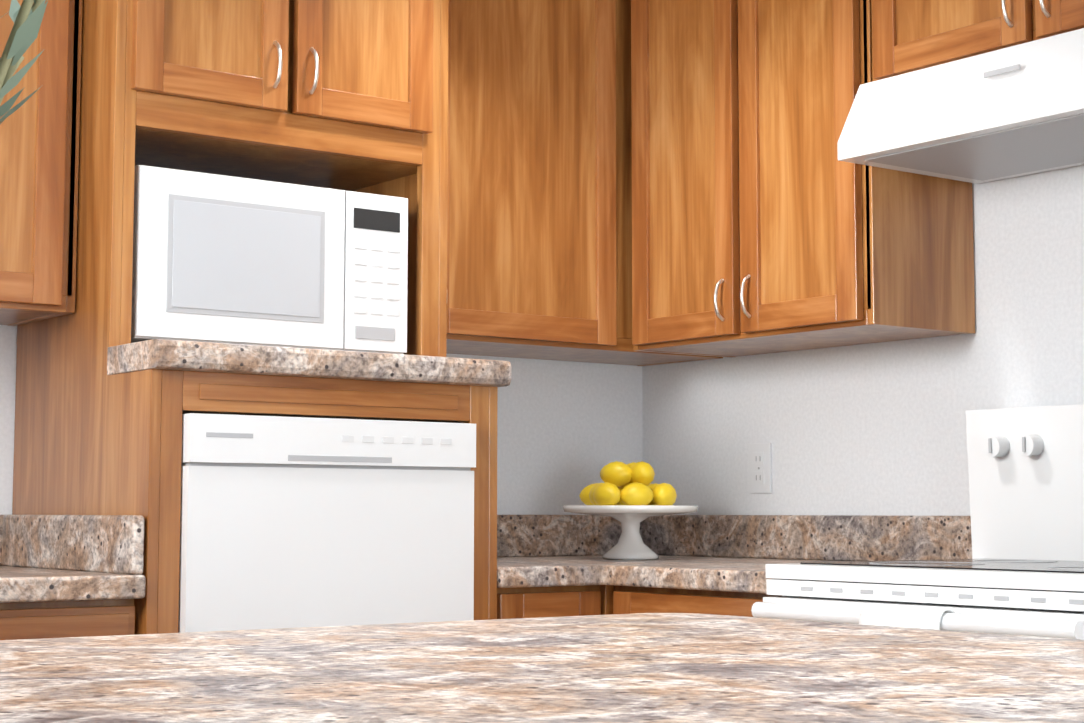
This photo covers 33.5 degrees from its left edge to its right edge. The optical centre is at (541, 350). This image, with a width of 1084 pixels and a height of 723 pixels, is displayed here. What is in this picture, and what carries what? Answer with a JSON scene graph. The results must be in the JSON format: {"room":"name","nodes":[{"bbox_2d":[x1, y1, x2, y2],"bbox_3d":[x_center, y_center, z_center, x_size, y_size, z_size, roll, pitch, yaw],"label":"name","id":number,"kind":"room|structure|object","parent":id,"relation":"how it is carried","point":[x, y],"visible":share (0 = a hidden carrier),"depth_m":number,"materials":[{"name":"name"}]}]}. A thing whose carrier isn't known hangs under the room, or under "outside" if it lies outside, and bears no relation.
{"room":"kitchen","nodes":[
{"label":"kitchen","id":0,"kind":"room"},
{"bbox_2d":[0,325,642,514],"bbox_3d":[-1.040,0.114,3.667,3.360,2.465,0.100,4,-6,-37],"label":"wall","id":1,"kind":"structure","parent":0,"point":[567,431],"depth_m":4.39,"materials":[{"name":"paint"}]},
{"bbox_2d":[0,0,82,325],"bbox_3d":[-1.424,-0.628,3.155,1.194,1.071,0.353,4,-6,-37],"label":"upper cabinet","id":2,"kind":"object","parent":1,"relation":"attached to","point":[39,148],"visible":0.98,"depth_m":3.33,"materials":[{"name":"brown wood"}]},
{"bbox_2d":[446,0,722,365],"bbox_3d":[0.001,-0.531,4.217,0.898,1.071,0.353,4,-6,-37],"label":"upper cabinet","id":3,"kind":"object","parent":1,"relation":"attached to","point":[539,225],"visible":0.35,"depth_m":4.03,"materials":[{"name":"brown wood"}]},
{"bbox_2d":[642,164,1083,515],"bbox_3d":[2.092,-0.012,2.207,0.100,2.465,6.000,4,-6,-37],"label":"wall","id":4,"kind":"structure","parent":0,"point":[879,428],"depth_m":3.89,"materials":[{"name":"paint"}]},
{"bbox_2d":[748,443,771,492],"bbox_3d":[0.508,0.274,4.212,0.010,0.116,0.072,4,-6,-37],"label":"electrical outlet","id":5,"kind":"object","parent":4,"relation":"attached to","point":[760,465],"visible":1,"depth_m":4.21,"materials":[{"name":"white plastic"}]},
{"bbox_2d":[631,0,974,357],"bbox_3d":[0.533,-0.553,3.963,0.353,1.071,0.743,4,-6,-37],"label":"upper cabinet","id":6,"kind":"object","parent":4,"relation":"attached to","point":[765,220],"visible":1,"depth_m":3.79,"materials":[{"name":"brown wood"}]},
{"bbox_2d":[871,0,1083,80],"bbox_3d":[1.000,-0.843,3.362,0.353,0.599,0.805,4,-6,-37],"label":"upper cabinet","id":7,"kind":"object","parent":4,"relation":"attached to","point":[908,36],"visible":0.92,"depth_m":3.40,"materials":[{"name":"brown wood"}]},
{"bbox_2d":[838,28,1083,183],"bbox_3d":[0.975,-0.463,3.306,0.412,0.162,0.792,4,-6,-37],"label":"range hood","id":8,"kind":"object","parent":7,"relation":"attached to","point":[1010,112],"visible":1,"depth_m":3.31,"materials":[{"name":"white metal"}]},
{"bbox_3d":[0.786,1.177,1.121,3.360,0.100,6.200,4,-6,-37],"label":"floor","id":9,"kind":"structure","parent":0,"visible":0},
{"bbox_2d":[0,599,134,639],"bbox_3d":[-1.223,0.853,2.994,0.904,0.874,0.643,4,-6,-37],"label":"base cabinet","id":10,"kind":"object","parent":9,"relation":"on","point":[51,619],"visible":0.25,"depth_m":2.99,"materials":[{"name":"brown wood"}]},
{"bbox_2d":[12,0,510,634],"bbox_3d":[-0.558,0.106,3.542,0.818,2.461,0.671,4,-6,-37],"label":"pantry cabinet","id":11,"kind":"object","parent":9,"relation":"on","point":[342,94],"visible":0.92,"depth_m":3.40,"materials":[{"name":"brown wood"}]},
{"bbox_2d":[131,165,407,353],"bbox_3d":[-0.609,-0.146,3.596,0.578,0.337,0.363,4,-6,-37],"label":"microwave","id":12,"kind":"object","parent":11,"relation":"in","point":[228,259],"visible":0.85,"depth_m":3.44,"materials":[{"name":"white"}]},
{"bbox_2d":[178,413,475,632],"bbox_3d":[-0.547,0.565,3.481,0.597,0.845,0.607,4,-6,-37],"label":"dishwasher","id":13,"kind":"object","parent":11,"relation":"in","point":[293,522],"visible":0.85,"depth_m":3.25,"materials":[{"name":"white metal"}]},
{"bbox_2d":[497,585,781,618],"bbox_3d":[0.238,0.924,3.767,0.898,0.874,1.150,4,-6,-37],"label":"base cabinet","id":14,"kind":"object","parent":9,"relation":"on","point":[536,602],"visible":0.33,"depth_m":3.56,"materials":[{"name":"brown wood"}]},
{"bbox_2d":[497,515,971,593],"bbox_3d":[0.239,0.418,3.813,0.899,0.140,1.152,4,-6,-37],"label":"countertop","id":15,"kind":"structure","parent":14,"relation":"on","point":[732,553],"depth_m":3.99,"materials":[{"name":"stone"}]},
{"bbox_2d":[563,461,697,559],"bbox_3d":[0.200,0.360,4.075,0.306,0.219,0.306,4,-6,-37],"label":"cake stand","id":16,"kind":"object","parent":15,"relation":"on","point":[629,497],"visible":1,"depth_m":4.02,"materials":[{"name":"white ceramic"}]},
{"bbox_2d":[751,404,1083,639],"bbox_3d":[0.848,0.685,3.045,0.748,1.222,0.758,4,-6,-37],"label":"range","id":17,"kind":"object","parent":9,"relation":"on","point":[1021,572],"visible":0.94,"depth_m":3.15,"materials":[{"name":"white metal"}]},
{"bbox_2d":[857,603,961,639],"bbox_3d":[0.577,0.566,2.843,0.060,0.327,0.165,4,-6,-37],"label":"towel","id":18,"kind":"object","parent":17,"relation":"hanging from","point":[936,618],"depth_m":2.84,"materials":[{"name":"fabric"}]},
{"bbox_3d":[-1.223,0.742,1.753,0.643,0.874,1.395,4,-6,-37],"label":"base cabinet","id":19,"kind":"object","parent":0,"visible":0},
{"bbox_2d":[0,515,1083,722],"bbox_3d":[-0.732,0.243,1.873,1.517,0.140,3.107,4,-6,-37],"label":"countertop","id":20,"kind":"structure","parent":19,"relation":"on","point":[663,668],"depth_m":1.23,"materials":[{"name":"stone"}]},
{"bbox_2d":[0,0,47,123],"bbox_3d":[-0.218,-0.029,0.448,0.259,0.347,0.335,4,-6,-37],"label":"plant","id":21,"kind":"object","parent":20,"relation":"on","point":[26,16],"visible":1,"depth_m":0.48,"materials":[{"name":"green plant"}]}
]}

